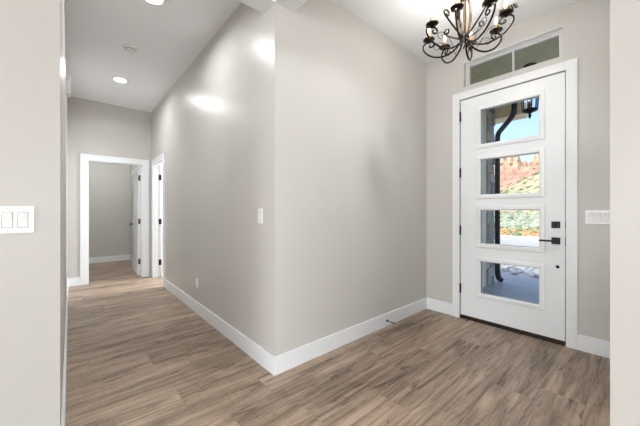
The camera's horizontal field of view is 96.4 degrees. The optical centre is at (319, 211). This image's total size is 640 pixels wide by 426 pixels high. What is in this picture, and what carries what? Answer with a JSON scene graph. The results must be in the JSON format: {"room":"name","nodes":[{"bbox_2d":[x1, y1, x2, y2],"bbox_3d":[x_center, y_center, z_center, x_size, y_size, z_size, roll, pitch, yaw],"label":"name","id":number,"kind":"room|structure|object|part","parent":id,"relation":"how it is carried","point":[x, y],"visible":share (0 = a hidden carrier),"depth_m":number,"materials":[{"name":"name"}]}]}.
{"room":"entrance hall","nodes":[
{"label":"entrance hall","id":0,"kind":"room"},
{"bbox_2d":[0,0,66,425],"bbox_3d":[-5.984,-0.315,-0.018,8.965,3.030,4.252,0,0,-41],"label":"wall","id":1,"kind":"structure","parent":0,"point":[33,69],"depth_m":1.27,"materials":[{"name":"beige paint"}]},
{"bbox_2d":[0,206,34,233],"bbox_3d":[-1.314,0.037,1.231,0.120,0.118,0.012,0,0,-41],"label":"light switch","id":2,"kind":"object","parent":1,"relation":"attached to","point":[13,219],"visible":1,"depth_m":1.23,"materials":[{"name":"white plastic"}]},
{"bbox_2d":[66,76,70,96],"bbox_3d":[-2.709,-1.340,3.077,0.040,0.180,0.141,0,0,-41],"label":"door chime","id":3,"kind":"object","parent":1,"relation":"attached to","point":[68,78],"visible":0.88,"depth_m":3.03,"materials":[{"name":"white plastic"}]},
{"bbox_2d":[61,277,79,425],"bbox_3d":[-5.920,1.133,0.029,9.122,0.135,4.266,0,0,-41],"label":"baseboard","id":4,"kind":"structure","parent":1,"relation":"attached to","point":[63,410],"depth_m":2.18,"materials":[{"name":"white paint"}]},
{"bbox_2d":[67,97,150,277],"bbox_3d":[-4.936,-0.315,5.375,2.840,3.030,2.490,0,0,-41],"label":"wall","id":5,"kind":"structure","parent":0,"point":[93,127],"depth_m":5.10,"materials":[{"name":"beige paint"}]},
{"bbox_2d":[80,153,148,284],"bbox_3d":[-3.553,0.131,4.992,0.972,2.138,0.126,0,0,-41],"label":"end doorway","id":6,"kind":"structure","parent":5,"relation":"in","point":[85,159],"depth_m":4.77,"materials":[{"name":"white paint"}]},
{"bbox_2d":[131,166,140,275],"bbox_3d":[-3.567,0.180,5.542,0.143,2.015,0.785,0,0,-41],"label":"door","id":7,"kind":"structure","parent":6,"relation":"attached to","point":[136,177],"depth_m":5.41,"materials":[{"name":"white paint"}]},
{"bbox_2d":[89,254,140,267],"bbox_3d":[-5.172,1.133,5.653,2.610,0.135,1.520,0,0,-41],"label":"baseboard","id":8,"kind":"structure","parent":5,"relation":"attached to","point":[128,256],"depth_m":6.79,"materials":[{"name":"white paint"}]},
{"bbox_2d":[65,0,576,111],"bbox_3d":[-2.288,-1.910,-1.667,12.560,0.160,16.700,0,0,-41],"label":"ceiling","id":9,"kind":"structure","parent":0,"point":[168,38],"depth_m":2.90,"materials":[{"name":"white paint"}]},
{"bbox_2d":[112,77,128,83],"bbox_3d":[-2.788,-1.822,3.991,0.200,0.016,0.200,0,0,-41],"label":"recessed light","id":10,"kind":"object","parent":9,"relation":"in","point":[116,79],"visible":1,"depth_m":3.97,"materials":[{"name":"white plastic"}]},
{"bbox_2d":[123,44,137,53],"bbox_3d":[-2.120,-1.810,3.207,0.140,0.040,0.140,0,0,-41],"label":"smoke detector","id":11,"kind":"object","parent":9,"relation":"attached to","point":[129,48],"visible":1,"depth_m":3.17,"materials":[{"name":"white plastic"}]},
{"bbox_2d":[144,0,165,6],"bbox_3d":[-1.433,-1.822,2.453,0.200,0.016,0.200,0,0,-41],"label":"recessed light","id":12,"kind":"object","parent":9,"relation":"in","point":[159,3],"visible":1,"depth_m":2.50,"materials":[{"name":"white plastic"}]},
{"bbox_2d":[422,0,514,63],"bbox_3d":[1.110,-1.530,2.195,0.590,0.599,0.590,0,0,14],"label":"chandelier","id":13,"kind":"object","parent":9,"relation":"hanging from","point":[463,36],"visible":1,"depth_m":2.15,"materials":[{"name":"black metal"}]},
{"bbox_3d":[0.977,-1.314,2.295,0.305,0.167,0.014,0,0,37],"label":"arm","id":14,"kind":"part","parent":13,"relation":"part of","materials":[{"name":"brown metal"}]},
{"bbox_3d":[0.945,-1.314,2.171,0.305,0.167,0.014,0,0,-8],"label":"arm","id":15,"kind":"part","parent":13,"relation":"part of","materials":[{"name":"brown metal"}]},
{"bbox_3d":[1.087,-1.314,2.360,0.014,0.167,0.305,0,0,-8],"label":"arm","id":16,"kind":"part","parent":13,"relation":"part of","materials":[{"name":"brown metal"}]},
{"bbox_3d":[1.080,-1.490,2.195,0.037,0.344,0.035,0,0,-41],"label":"cage rod","id":17,"kind":"part","parent":13,"relation":"part of","materials":[{"name":"gold metal"}]},
{"bbox_3d":[1.010,-1.314,2.061,0.014,0.167,0.305,0,0,37],"label":"arm","id":18,"kind":"part","parent":13,"relation":"part of","materials":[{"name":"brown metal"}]},
{"bbox_3d":[1.094,-1.490,2.169,0.013,0.344,0.045,0,0,32],"label":"cage rod","id":19,"kind":"part","parent":13,"relation":"part of","materials":[{"name":"gold metal"}]},
{"bbox_3d":[1.110,-1.575,2.195,0.040,0.470,0.039,0,0,-41],"label":"stem","id":20,"kind":"part","parent":13,"relation":"part of","materials":[{"name":"gold metal"}]},
{"bbox_3d":[1.125,-1.490,2.168,0.013,0.344,0.045,0,0,-28],"label":"cage rod","id":21,"kind":"part","parent":13,"relation":"part of","materials":[{"name":"gold metal"}]},
{"bbox_3d":[1.210,-1.314,2.328,0.014,0.167,0.305,0,0,37],"label":"arm","id":22,"kind":"part","parent":13,"relation":"part of","materials":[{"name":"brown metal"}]},
{"bbox_3d":[1.134,-1.314,2.029,0.014,0.167,0.305,0,0,-8],"label":"arm","id":23,"kind":"part","parent":13,"relation":"part of","materials":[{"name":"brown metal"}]},
{"bbox_3d":[1.275,-1.314,2.218,0.305,0.167,0.014,0,0,-8],"label":"arm","id":24,"kind":"part","parent":13,"relation":"part of","materials":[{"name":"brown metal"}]},
{"bbox_3d":[1.244,-1.314,2.095,0.305,0.167,0.014,0,0,37],"label":"arm","id":25,"kind":"part","parent":13,"relation":"part of","materials":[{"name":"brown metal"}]},
{"bbox_2d":[495,0,523,17],"bbox_3d":[1.697,-1.825,2.579,0.154,0.009,0.204,0,0,-41],"label":"ceiling vent","id":26,"kind":"object","parent":9,"relation":"in","point":[515,4],"visible":0.56,"depth_m":2.55,"materials":[{"name":"white plastic"}]},
{"bbox_2d":[238,0,425,351],"bbox_3d":[-0.001,-0.315,2.496,3.353,3.030,0.165,0,0,-41],"label":"wall","id":27,"kind":"structure","parent":0,"point":[356,98],"depth_m":2.62,"materials":[{"name":"beige paint"}]},
{"bbox_2d":[275,297,426,374],"bbox_3d":[0.496,1.133,2.812,2.188,0.135,0.014,0,0,-41],"label":"baseboard","id":28,"kind":"structure","parent":27,"relation":"attached to","point":[290,359],"depth_m":2.54,"materials":[{"name":"white paint"}]},
{"bbox_2d":[65,260,609,425],"bbox_3d":[-2.299,1.260,-1.677,12.530,0.120,16.700,0,0,-41],"label":"floor","id":29,"kind":"structure","parent":0,"point":[138,355],"depth_m":2.08,"materials":[{"name":"brown wood"}]},
{"bbox_2d":[131,0,639,425],"bbox_3d":[0.777,-0.315,0.958,0.170,3.030,16.420,0,0,-41],"label":"wall","id":30,"kind":"structure","parent":0,"point":[221,128],"depth_m":2.34,"materials":[{"name":"beige paint"}]},
{"bbox_2d":[152,152,164,286],"bbox_3d":[-2.713,0.135,4.894,0.126,2.130,0.900,0,0,-41],"label":"doorway","id":31,"kind":"structure","parent":30,"relation":"in","point":[159,160],"depth_m":5.14,"materials":[{"name":"white paint"}]},
{"bbox_2d":[159,166,162,276],"bbox_3d":[-2.614,0.180,5.424,0.785,2.015,0.143,0,0,-41],"label":"door","id":32,"kind":"structure","parent":31,"relation":"attached to","point":[161,175],"depth_m":5.19,"materials":[{"name":"white paint"}]},
{"bbox_2d":[164,279,275,375],"bbox_3d":[-1.392,1.133,3.300,0.014,0.135,3.234,0,0,-41],"label":"baseboard","id":33,"kind":"structure","parent":30,"relation":"attached to","point":[256,352],"depth_m":2.64,"materials":[{"name":"white paint"}]},
{"bbox_2d":[258,208,262,223],"bbox_3d":[-0.474,0.037,2.250,0.012,0.118,0.074,0,0,-41],"label":"light switch","id":34,"kind":"object","parent":30,"relation":"attached to","point":[260,210],"visible":1,"depth_m":2.24,"materials":[{"name":"white plastic"}]},
{"bbox_2d":[483,110,486,286],"bbox_3d":[2.050,-0.275,4.205,1.700,3.050,0.165,0,0,-41],"label":"wall","id":35,"kind":"structure","parent":0,"point":[485,111],"depth_m":4.65,"materials":[{"name":"beige paint"}]},
{"bbox_2d":[483,272,538,302],"bbox_3d":[3.219,1.285,3.809,2.940,0.130,6.500,0,0,-41],"label":"floor","id":36,"kind":"structure","parent":0,"point":[512,286],"depth_m":4.51,"materials":[{"name":"concrete"}]},
{"bbox_2d":[487,108,494,284],"bbox_3d":[2.761,-0.290,4.903,0.322,3.020,0.350,0,0,-41],"label":"stone column","id":37,"kind":"structure","parent":36,"relation":"on","point":[491,112],"depth_m":4.77,"materials":[{"name":"grey stone"}]},
{"bbox_2d":[494,103,516,281],"bbox_3d":[3.113,-0.283,4.783,0.127,2.996,0.368,0,0,-24],"label":"downspout","id":38,"kind":"object","parent":37,"relation":"attached to","point":[510,118],"visible":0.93,"depth_m":4.87,"materials":[{"name":"black paint"}]},
{"bbox_2d":[471,37,558,83],"bbox_3d":[2.869,-1.850,3.503,2.010,0.100,6.500,0,0,-41],"label":"ceiling","id":39,"kind":"structure","parent":0,"point":[547,50],"depth_m":3.42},
{"bbox_2d":[494,101,527,123],"bbox_3d":[2.493,-1.685,5.711,0.330,0.230,2.680,0,0,-41],"label":"eave","id":40,"kind":"object","parent":39,"relation":"attached to","point":[502,113],"visible":0.23,"depth_m":4.79,"materials":[{"name":"beige paint"}]},
{"bbox_2d":[521,62,538,118],"bbox_3d":[2.588,-1.470,3.527,0.224,0.660,0.194,0,0,-41],"label":"lantern","id":41,"kind":"object","parent":39,"relation":"hanging from","point":[529,109],"visible":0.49,"depth_m":3.49,"materials":[{"name":"black metal"}]},
{"bbox_3d":[2.588,-1.333,3.527,0.211,0.386,0.183,0,0,-41],"label":"frame","id":42,"kind":"part","parent":41,"relation":"part of","materials":[{"name":"black metal"}]},
{"bbox_2d":[426,0,609,341],"bbox_3d":[1.894,-0.315,2.983,0.142,3.030,3.200,0,0,-41],"label":"wall","id":43,"kind":"structure","parent":0,"point":[585,24],"depth_m":2.47,"materials":[{"name":"beige paint"}]},
{"bbox_2d":[464,26,561,85],"bbox_3d":[1.931,-1.525,2.917,0.113,0.274,0.852,0,0,-41],"label":"window","id":44,"kind":"structure","parent":43,"relation":"in","point":[556,32],"depth_m":2.90,"materials":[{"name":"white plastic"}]},
{"bbox_2d":[460,314,565,345],"bbox_3d":[1.950,1.180,2.944,0.188,0.040,0.911,0,0,-41],"label":"threshold","id":45,"kind":"object","parent":43,"relation":"attached to","point":[560,342],"depth_m":2.82,"materials":[{"name":"brown metal"}]},
{"bbox_2d":[452,57,577,349],"bbox_3d":[1.877,-0.065,2.880,0.018,2.530,1.075,0,0,-41],"label":"door frame","id":46,"kind":"structure","parent":43,"relation":"in","point":[571,66],"depth_m":2.52,"materials":[{"name":"white paint"}]},
{"bbox_2d":[459,72,565,340],"bbox_3d":[1.878,-0.042,2.885,0.102,2.403,0.925,0,0,-41],"label":"door","id":47,"kind":"structure","parent":46,"relation":"attached to","point":[547,317],"depth_m":2.78,"materials":[{"name":"white paint"}]},
{"bbox_3d":[1.897,-0.901,2.880,0.029,0.459,0.598,0,0,-41],"label":"pane frame","id":48,"kind":"part","parent":47,"relation":"part of","materials":[{"name":"white paint"}]},
{"bbox_3d":[1.897,-0.364,2.880,0.029,0.464,0.598,0,0,-41],"label":"pane frame","id":49,"kind":"part","parent":47,"relation":"part of","materials":[{"name":"white paint"}]},
{"bbox_3d":[1.897,0.167,2.880,0.029,0.445,0.598,0,0,-41],"label":"pane frame","id":50,"kind":"part","parent":47,"relation":"part of","materials":[{"name":"white paint"}]},
{"bbox_3d":[1.897,0.708,2.880,0.029,0.432,0.598,0,0,-41],"label":"pane frame","id":51,"kind":"part","parent":47,"relation":"part of","materials":[{"name":"white paint"}]},
{"bbox_3d":[2.084,0.269,2.611,0.050,0.021,0.130,0,0,-41],"label":"lever handle","id":52,"kind":"part","parent":47,"relation":"part of","materials":[{"name":"black metal"}]},
{"bbox_3d":[2.137,0.269,2.592,0.010,0.062,0.063,0,0,-41],"label":"lever plate","id":53,"kind":"part","parent":47,"relation":"part of","materials":[{"name":"black metal"}]},
{"bbox_2d":[427,298,609,358],"bbox_3d":[1.884,1.133,2.876,0.014,0.135,1.716,0,0,-41],"label":"baseboard","id":54,"kind":"structure","parent":43,"relation":"attached to","point":[599,347],"depth_m":2.43,"materials":[{"name":"white paint"}]},
{"bbox_2d":[585,210,609,224],"bbox_3d":[2.319,0.050,2.379,0.012,0.118,0.166,0,0,-41],"label":"light switch","id":55,"kind":"object","parent":43,"relation":"attached to","point":[591,216],"visible":0.94,"depth_m":2.38,"materials":[{"name":"white plastic"}]},
{"label":"outside","id":56,"kind":"structure","parent":0,"visible":0},
{"bbox_2d":[500,214,538,236],"bbox_3d":[14.198,0.658,31.092,31.500,1.185,56.280,0,0,-41],"label":"field","id":57,"kind":"structure","parent":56,"point":[503,214],"depth_m":15.91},
{"bbox_2d":[493,172,538,236],"bbox_3d":[26.971,-5.199,48.404,72.039,13.055,33.576,0,0,-41],"label":"scrub","id":58,"kind":"object","parent":57,"relation":"on","point":[509,226],"visible":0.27,"depth_m":21.36,"materials":[{"name":"green plant"}]},
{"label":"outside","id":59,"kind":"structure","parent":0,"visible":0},
{"bbox_2d":[494,173,538,213],"bbox_3d":[35.630,-11.479,64.696,45.000,24.186,78.115,0,0,-41],"label":"slope","id":60,"kind":"structure","parent":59,"point":[534,180],"depth_m":50.44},
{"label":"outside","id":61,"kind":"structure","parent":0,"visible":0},
{"bbox_2d":[493,239,538,273],"bbox_3d":[6.591,1.330,8.415,8.200,0.140,32.000,0,0,-41],"label":"driveway","id":62,"kind":"structure","parent":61,"point":[502,241],"depth_m":11.15,"materials":[{"name":"concrete"}]},
{"bbox_2d":[500,264,534,277],"bbox_3d":[4.757,1.252,5.817,1.980,0.015,8.500,0,0,-41],"label":"bed","id":63,"kind":"object","parent":62,"relation":"on","point":[524,273],"visible":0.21,"depth_m":5.90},
{"bbox_2d":[513,268,522,272],"bbox_3d":[4.046,1.206,5.845,0.170,0.106,0.170,0,0,37],"label":"rock","id":64,"kind":"object","parent":63,"relation":"on","point":[518,270],"visible":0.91,"depth_m":5.80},
{"bbox_2d":[530,273,538,277],"bbox_3d":[4.046,1.210,5.385,0.161,0.101,0.165,0,0,-26],"label":"rock","id":65,"kind":"object","parent":63,"relation":"on","point":[534,275],"visible":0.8,"depth_m":5.33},
{"bbox_2d":[500,235,538,241],"bbox_3d":[10.055,1.270,11.442,1.000,0.260,32.000,0,0,-41],"label":"kerb","id":66,"kind":"object","parent":62,"relation":"on","point":[507,237],"depth_m":12.42,"materials":[{"name":"white concrete"}]},
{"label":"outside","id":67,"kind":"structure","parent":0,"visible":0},
{"bbox_2d":[493,154,538,190],"bbox_3d":[68.889,-15.178,110.069,64.800,29.479,65.920,0,0,-41],"label":"cliff","id":68,"kind":"structure","parent":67,"point":[512,169],"depth_m":112.33,"materials":[{"name":"stone"}]}
]}

